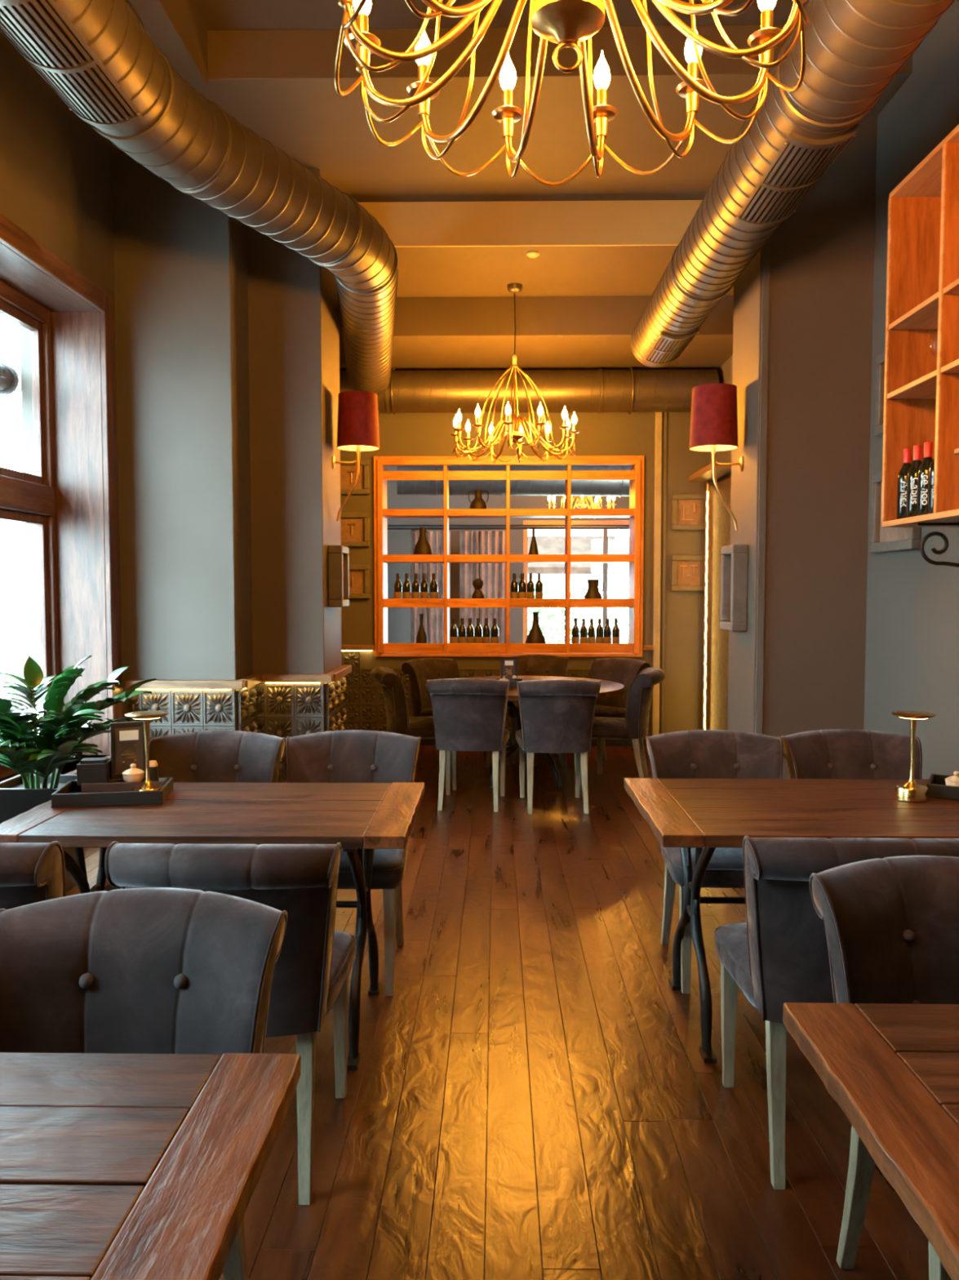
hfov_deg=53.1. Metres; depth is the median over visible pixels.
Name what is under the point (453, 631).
wine bottle
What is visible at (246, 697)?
wainscot
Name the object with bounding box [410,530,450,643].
curtain
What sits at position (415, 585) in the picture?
wine bottle
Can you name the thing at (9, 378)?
roller
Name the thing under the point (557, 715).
upholstered chair
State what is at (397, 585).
wine bottle
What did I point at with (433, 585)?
wine bottle
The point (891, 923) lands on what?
upholstered chair
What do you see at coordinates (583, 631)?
wine bottle
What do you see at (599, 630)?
wine bottle
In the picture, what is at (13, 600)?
window pane
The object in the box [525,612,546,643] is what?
clay vase
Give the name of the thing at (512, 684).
serving tray
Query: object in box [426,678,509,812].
upholstered chair
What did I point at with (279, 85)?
ceiling
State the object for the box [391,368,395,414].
hanger
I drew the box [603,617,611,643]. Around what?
wine bottle
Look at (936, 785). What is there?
serving tray
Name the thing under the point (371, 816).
dining table
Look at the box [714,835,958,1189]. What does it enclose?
upholstered chair
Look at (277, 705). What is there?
wainscot
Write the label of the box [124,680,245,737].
wainscot
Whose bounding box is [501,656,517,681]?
menu stand
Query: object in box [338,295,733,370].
ceiling
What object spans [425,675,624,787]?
round table
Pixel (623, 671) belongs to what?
upholstered chair
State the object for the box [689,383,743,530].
wall sconce
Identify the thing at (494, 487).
spiral duct
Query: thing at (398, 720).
upholstered chair
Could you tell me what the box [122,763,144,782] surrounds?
sugar bowl
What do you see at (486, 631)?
wine bottle
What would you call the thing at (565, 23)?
chandelier
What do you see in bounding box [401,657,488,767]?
upholstered chair
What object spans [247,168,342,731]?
pillar
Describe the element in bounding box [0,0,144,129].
grille
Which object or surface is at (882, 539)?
relief
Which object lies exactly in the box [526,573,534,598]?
wine bottle
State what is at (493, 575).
curtain
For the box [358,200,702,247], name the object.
ceiling beam
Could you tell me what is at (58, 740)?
potted plant
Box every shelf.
[373,455,644,657]
[881,124,958,527]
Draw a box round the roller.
[0,363,19,395]
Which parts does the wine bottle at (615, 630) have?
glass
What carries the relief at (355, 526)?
attached to the wall at (604, 433)
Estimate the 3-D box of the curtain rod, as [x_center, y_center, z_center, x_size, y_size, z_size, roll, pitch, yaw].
[0.461,-1.744,15.192,3.920,0.100,1.460,0,3,1]
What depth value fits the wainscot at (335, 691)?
6.33 m
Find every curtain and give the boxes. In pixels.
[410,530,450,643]
[459,530,506,643]
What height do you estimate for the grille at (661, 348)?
0.071 m
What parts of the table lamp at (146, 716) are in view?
stem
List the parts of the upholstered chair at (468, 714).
leg, leg, backrest, leg, leg, seat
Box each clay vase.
[413,527,432,554]
[416,613,427,643]
[468,489,488,508]
[471,578,484,598]
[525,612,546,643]
[528,527,538,554]
[582,578,603,598]
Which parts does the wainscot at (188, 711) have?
dado rail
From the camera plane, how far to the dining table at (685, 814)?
3.20 m
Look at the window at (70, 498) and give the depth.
5.36 m
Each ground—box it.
[0,665,29,741]
[545,639,628,643]
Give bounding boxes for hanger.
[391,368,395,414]
[619,465,623,497]
[627,367,634,414]
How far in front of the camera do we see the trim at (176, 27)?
4.49 m
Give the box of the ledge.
[688,462,731,481]
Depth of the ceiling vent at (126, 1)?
4.20 m
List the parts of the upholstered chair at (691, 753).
leg, leg, seat, backrest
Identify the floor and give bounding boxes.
[218,745,928,1279]
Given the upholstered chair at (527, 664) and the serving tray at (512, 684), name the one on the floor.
the upholstered chair at (527, 664)
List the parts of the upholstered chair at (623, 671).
leg, leg, leg, seat, backrest, leg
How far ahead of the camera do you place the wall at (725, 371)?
8.38 m
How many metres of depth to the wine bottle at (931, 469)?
3.89 m
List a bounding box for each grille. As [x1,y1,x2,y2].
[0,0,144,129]
[644,328,700,364]
[734,124,860,227]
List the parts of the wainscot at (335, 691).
dado rail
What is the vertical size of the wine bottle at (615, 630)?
0.306 m
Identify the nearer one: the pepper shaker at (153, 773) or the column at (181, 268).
the pepper shaker at (153, 773)
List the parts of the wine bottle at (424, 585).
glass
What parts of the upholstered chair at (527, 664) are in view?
seat, leg, backrest, leg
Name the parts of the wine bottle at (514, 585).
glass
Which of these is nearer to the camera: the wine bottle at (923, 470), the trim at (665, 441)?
the wine bottle at (923, 470)
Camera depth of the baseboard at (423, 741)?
9.13 m
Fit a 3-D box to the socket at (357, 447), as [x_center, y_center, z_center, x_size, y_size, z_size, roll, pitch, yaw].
[-0.800,-1.272,6.335,0.031,0.075,0.032,0,3,1]
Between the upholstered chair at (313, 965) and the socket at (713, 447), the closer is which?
the upholstered chair at (313, 965)
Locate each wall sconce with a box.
[332,391,379,521]
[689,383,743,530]
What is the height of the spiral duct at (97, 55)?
0.427 m
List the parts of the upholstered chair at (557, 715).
seat, leg, leg, backrest, leg, leg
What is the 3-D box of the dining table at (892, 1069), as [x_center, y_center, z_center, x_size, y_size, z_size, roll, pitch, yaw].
[1.204,1.050,1.313,1.340,0.760,0.830,0,3,1]
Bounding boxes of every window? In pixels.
[0,213,121,782]
[523,520,635,653]
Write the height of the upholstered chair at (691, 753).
0.902 m
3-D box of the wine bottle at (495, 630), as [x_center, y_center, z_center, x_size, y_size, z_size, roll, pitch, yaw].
[0.146,-0.057,9.229,0.076,0.306,0.076,-1,3,-18]
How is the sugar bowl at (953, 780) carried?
on the serving tray at (936, 785)
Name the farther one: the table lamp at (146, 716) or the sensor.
the sensor
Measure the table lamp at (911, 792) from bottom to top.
0.308 m
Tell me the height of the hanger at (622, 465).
1.636 m
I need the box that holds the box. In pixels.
[76,757,111,786]
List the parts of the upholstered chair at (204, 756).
backrest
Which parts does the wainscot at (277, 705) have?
dado rail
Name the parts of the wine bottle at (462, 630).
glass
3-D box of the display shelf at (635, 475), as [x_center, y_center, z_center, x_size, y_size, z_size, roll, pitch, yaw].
[0.276,-0.792,9.210,2.535,1.885,0.395,0,3,1]
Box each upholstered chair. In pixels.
[0,840,65,909]
[0,887,287,1279]
[104,841,355,1204]
[119,730,285,888]
[284,729,420,995]
[370,666,457,790]
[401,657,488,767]
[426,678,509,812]
[507,654,568,764]
[515,679,600,813]
[562,657,650,774]
[579,667,665,790]
[645,729,783,993]
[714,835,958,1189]
[781,728,922,779]
[809,855,958,1279]
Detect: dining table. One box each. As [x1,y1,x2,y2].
[0,782,425,1070]
[0,1052,301,1279]
[623,777,958,1062]
[782,1002,958,1279]
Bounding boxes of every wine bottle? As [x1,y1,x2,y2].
[394,573,402,598]
[403,573,410,598]
[412,573,419,598]
[420,573,428,598]
[430,573,437,598]
[449,617,457,643]
[457,617,466,643]
[466,617,474,643]
[474,617,482,643]
[482,617,490,643]
[490,617,498,643]
[510,573,518,598]
[518,573,526,598]
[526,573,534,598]
[535,573,542,598]
[571,617,579,643]
[579,617,587,643]
[587,617,595,643]
[595,617,603,643]
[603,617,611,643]
[612,617,619,643]
[896,448,911,519]
[906,444,922,517]
[916,441,933,515]
[928,457,934,514]
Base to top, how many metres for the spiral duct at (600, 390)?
0.388 m
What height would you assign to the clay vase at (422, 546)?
0.315 m
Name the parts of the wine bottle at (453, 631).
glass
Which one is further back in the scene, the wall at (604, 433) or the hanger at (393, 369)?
the wall at (604, 433)
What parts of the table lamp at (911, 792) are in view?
stem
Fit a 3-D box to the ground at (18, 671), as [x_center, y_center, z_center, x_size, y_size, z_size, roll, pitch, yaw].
[-16.594,1.445,9.377,26.500,0.300,42.000,0,3,1]
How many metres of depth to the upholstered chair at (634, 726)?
7.01 m
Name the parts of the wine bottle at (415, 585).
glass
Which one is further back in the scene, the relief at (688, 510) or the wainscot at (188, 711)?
the relief at (688, 510)
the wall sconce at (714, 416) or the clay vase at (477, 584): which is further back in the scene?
the clay vase at (477, 584)
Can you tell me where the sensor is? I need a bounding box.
[526,251,539,257]
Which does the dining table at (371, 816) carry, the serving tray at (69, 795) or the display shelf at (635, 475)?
the serving tray at (69, 795)
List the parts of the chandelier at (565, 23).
bulb, arm, bulb, arm, arm, arm, bulb, arm, arm, bulb, arm, bulb, arm, arm, arm, bulb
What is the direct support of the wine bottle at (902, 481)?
on the shelf at (922, 388)
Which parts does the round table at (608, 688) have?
iron leg, iron leg, iron leg, iron leg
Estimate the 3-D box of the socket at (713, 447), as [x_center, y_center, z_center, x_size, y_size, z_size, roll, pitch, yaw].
[1.377,-1.134,5.644,0.031,0.075,0.032,0,3,1]
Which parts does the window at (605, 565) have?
rail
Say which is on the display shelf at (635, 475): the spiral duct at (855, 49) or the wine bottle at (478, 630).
the wine bottle at (478, 630)
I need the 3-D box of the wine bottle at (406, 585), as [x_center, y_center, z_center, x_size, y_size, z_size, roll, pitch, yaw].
[-0.699,-0.487,9.220,0.076,0.306,0.076,0,3,8]
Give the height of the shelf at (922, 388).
1.454 m
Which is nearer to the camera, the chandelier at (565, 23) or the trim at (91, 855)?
the chandelier at (565, 23)
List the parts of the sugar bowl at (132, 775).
lid, knob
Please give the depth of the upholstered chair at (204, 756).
3.94 m
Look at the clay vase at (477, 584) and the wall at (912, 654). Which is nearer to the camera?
the wall at (912, 654)
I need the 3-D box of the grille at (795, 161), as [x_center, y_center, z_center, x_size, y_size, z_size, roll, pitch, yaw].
[1.232,-1.816,3.802,0.253,0.071,0.790,0,3,1]
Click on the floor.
(534, 1095)
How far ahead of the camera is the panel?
8.55 m
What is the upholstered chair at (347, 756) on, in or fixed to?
on the floor
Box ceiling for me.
[192,0,808,30]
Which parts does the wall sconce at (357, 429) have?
wall plate, arm, horn stem, lamp shade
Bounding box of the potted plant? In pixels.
[0,655,157,893]
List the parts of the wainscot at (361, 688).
dado rail, dado rail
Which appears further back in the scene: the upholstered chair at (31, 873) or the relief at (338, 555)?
the relief at (338, 555)
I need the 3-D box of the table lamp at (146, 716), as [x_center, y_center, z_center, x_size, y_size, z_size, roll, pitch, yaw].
[-1.158,0.404,3.347,0.142,0.308,0.142,0,3,1]
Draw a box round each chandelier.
[334,0,809,186]
[450,283,579,462]
[546,495,616,519]
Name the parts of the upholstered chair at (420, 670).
seat, backrest, leg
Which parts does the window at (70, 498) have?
rail, sash, sash, casing, sill, casing, casing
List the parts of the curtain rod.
rod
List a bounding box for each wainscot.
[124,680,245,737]
[237,674,261,732]
[254,673,333,782]
[325,664,351,731]
[342,644,653,739]
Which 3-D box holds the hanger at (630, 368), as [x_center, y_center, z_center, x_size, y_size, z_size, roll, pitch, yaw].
[1.349,-2.232,8.590,0.024,0.416,0.408,0,3,1]
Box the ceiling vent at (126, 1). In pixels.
[125,0,143,26]
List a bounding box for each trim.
[65,847,120,896]
[128,0,208,86]
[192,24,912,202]
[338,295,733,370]
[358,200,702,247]
[395,245,733,297]
[652,412,662,735]
[661,412,667,733]
[755,236,770,733]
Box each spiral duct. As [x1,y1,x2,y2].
[0,0,398,395]
[339,368,719,413]
[396,465,634,496]
[631,0,955,367]
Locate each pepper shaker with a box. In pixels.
[149,760,159,781]
[512,675,516,681]
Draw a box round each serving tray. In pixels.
[51,777,173,808]
[494,678,524,687]
[926,773,958,799]
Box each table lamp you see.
[124,711,168,791]
[891,710,936,802]
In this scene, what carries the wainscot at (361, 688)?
attached to the wall at (604, 433)
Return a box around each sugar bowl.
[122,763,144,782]
[499,675,508,680]
[945,771,958,786]
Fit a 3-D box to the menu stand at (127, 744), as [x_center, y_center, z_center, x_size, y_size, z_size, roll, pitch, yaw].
[-1.257,0.398,3.444,0.145,0.210,0.070,-1,3,-25]
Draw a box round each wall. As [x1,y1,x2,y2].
[0,31,123,780]
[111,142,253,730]
[340,412,710,738]
[382,465,629,643]
[709,355,733,483]
[863,0,958,779]
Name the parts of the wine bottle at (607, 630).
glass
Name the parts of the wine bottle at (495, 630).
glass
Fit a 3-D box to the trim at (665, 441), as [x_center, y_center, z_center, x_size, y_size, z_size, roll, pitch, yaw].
[1.740,-0.725,9.037,0.030,3.470,0.018,0,3,1]
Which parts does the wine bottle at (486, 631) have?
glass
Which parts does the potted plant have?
stem, stem, stem, stem, planter, stem, stem, stem, stem, stem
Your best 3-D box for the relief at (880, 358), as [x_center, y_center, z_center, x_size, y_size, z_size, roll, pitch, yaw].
[2.129,-1.286,4.882,0.050,0.420,0.460,0,3,1]
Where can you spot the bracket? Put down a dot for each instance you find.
(926, 537)
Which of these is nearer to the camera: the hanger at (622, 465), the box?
the box
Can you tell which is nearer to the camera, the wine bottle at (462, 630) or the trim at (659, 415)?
the trim at (659, 415)
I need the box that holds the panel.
[702,476,731,729]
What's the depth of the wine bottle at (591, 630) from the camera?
9.19 m
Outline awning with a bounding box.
[528,536,629,573]
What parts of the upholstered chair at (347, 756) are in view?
backrest, seat, leg, leg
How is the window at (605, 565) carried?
in the wall at (398, 540)
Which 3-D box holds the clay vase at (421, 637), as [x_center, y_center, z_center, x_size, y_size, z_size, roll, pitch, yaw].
[-0.556,-0.077,9.240,0.110,0.345,0.110,0,3,1]
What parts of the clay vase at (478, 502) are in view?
handle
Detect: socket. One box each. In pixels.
[355,445,360,453]
[711,444,716,453]
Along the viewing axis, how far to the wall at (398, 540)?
15.93 m
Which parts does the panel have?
gold frame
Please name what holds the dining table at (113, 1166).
on the floor
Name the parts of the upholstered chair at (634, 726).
leg, seat, leg, leg, backrest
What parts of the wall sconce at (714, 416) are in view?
lamp shade, horn stem, arm, wall plate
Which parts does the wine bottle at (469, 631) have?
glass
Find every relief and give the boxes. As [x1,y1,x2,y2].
[328,545,349,607]
[340,459,369,494]
[340,512,369,546]
[349,564,370,598]
[671,493,706,529]
[671,555,705,591]
[720,544,748,631]
[870,471,921,552]
[875,351,884,435]
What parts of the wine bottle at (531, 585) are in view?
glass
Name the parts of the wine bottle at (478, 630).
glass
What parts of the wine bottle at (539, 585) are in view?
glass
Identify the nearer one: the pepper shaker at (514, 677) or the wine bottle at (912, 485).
the wine bottle at (912, 485)
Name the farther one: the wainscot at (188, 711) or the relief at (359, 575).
the relief at (359, 575)
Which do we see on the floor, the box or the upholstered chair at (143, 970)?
the upholstered chair at (143, 970)
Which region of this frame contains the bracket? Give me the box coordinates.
[915,522,958,567]
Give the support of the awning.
attached to the wall at (398, 540)
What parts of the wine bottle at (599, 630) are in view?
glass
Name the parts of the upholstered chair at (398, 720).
backrest, seat, leg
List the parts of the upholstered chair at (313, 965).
backrest, leg, seat, leg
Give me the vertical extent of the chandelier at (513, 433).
1.274 m
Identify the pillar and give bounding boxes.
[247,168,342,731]
[727,115,877,778]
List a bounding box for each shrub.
[528,582,595,643]
[610,578,628,643]
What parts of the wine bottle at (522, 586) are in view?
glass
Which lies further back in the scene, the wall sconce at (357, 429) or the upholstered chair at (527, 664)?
the upholstered chair at (527, 664)
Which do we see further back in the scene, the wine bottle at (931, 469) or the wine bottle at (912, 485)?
the wine bottle at (912, 485)
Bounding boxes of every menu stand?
[108,720,145,782]
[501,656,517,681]
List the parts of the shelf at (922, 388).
half shelf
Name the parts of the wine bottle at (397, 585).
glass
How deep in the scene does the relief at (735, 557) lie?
5.53 m
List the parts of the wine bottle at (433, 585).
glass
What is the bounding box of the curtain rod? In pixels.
[387,524,629,533]
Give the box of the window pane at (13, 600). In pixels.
[0,519,27,669]
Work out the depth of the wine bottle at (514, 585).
9.18 m
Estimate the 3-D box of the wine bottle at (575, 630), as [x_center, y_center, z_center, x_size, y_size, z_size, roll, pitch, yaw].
[0.923,-0.057,9.216,0.076,0.306,0.076,1,3,16]
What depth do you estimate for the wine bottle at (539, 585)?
9.17 m
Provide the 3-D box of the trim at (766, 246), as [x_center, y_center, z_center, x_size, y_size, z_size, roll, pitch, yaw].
[1.572,-0.939,5.323,0.040,4.300,0.015,0,3,1]
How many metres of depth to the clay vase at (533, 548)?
9.15 m
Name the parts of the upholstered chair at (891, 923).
leg, backrest, leg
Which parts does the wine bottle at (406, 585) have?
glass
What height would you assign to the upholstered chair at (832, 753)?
0.902 m
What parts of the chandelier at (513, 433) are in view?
bulb, bulb, bulb, bulb, arm, arm, arm, bulb, arm, arm, bulb, arm, cord, rod, arm, arm, arm, bulb, arm, arm, arm, bulb, bulb, bulb, bulb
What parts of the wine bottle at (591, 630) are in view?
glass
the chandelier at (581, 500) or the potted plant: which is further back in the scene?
the chandelier at (581, 500)
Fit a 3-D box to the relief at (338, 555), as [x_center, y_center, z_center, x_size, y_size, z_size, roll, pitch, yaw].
[-0.926,-0.418,6.323,0.090,0.400,0.300,0,3,1]
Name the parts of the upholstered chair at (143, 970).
backrest, leg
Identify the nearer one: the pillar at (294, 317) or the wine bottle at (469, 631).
the pillar at (294, 317)
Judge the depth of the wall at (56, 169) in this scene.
4.89 m
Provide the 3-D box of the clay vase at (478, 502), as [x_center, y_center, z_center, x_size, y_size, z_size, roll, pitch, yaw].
[-0.011,-1.313,9.164,0.163,0.230,0.163,3,4,41]
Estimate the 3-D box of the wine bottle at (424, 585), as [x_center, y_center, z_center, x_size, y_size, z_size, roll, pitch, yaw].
[-0.531,-0.487,9.218,0.076,0.306,0.076,0,3,-8]
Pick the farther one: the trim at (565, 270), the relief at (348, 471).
the relief at (348, 471)
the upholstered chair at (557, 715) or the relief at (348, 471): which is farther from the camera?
the relief at (348, 471)
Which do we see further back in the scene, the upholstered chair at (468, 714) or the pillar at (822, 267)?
the upholstered chair at (468, 714)
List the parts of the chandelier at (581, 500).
arm, arm, arm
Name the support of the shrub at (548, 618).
on the ground at (556, 640)
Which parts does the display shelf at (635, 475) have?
frame moulding, frame moulding, panel, frame moulding, frame moulding, frame moulding, panel, frame moulding, frame moulding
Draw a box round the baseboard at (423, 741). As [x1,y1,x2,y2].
[419,738,646,746]
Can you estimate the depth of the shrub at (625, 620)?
19.03 m
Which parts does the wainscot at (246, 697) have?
dado rail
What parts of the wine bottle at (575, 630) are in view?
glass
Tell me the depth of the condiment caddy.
3.33 m
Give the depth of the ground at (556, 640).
32.52 m
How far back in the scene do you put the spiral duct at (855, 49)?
3.56 m
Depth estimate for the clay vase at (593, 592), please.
9.14 m
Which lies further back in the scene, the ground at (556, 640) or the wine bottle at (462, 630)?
the ground at (556, 640)
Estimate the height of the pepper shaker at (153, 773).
0.076 m
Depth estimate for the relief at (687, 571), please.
9.01 m
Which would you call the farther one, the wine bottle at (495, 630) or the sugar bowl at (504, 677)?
the wine bottle at (495, 630)
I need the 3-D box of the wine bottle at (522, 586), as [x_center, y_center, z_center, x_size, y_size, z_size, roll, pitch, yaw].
[0.410,-0.486,9.201,0.076,0.306,0.076,1,3,10]
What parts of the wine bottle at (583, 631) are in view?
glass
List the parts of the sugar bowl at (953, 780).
lid, knob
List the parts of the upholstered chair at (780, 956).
leg, seat, leg, backrest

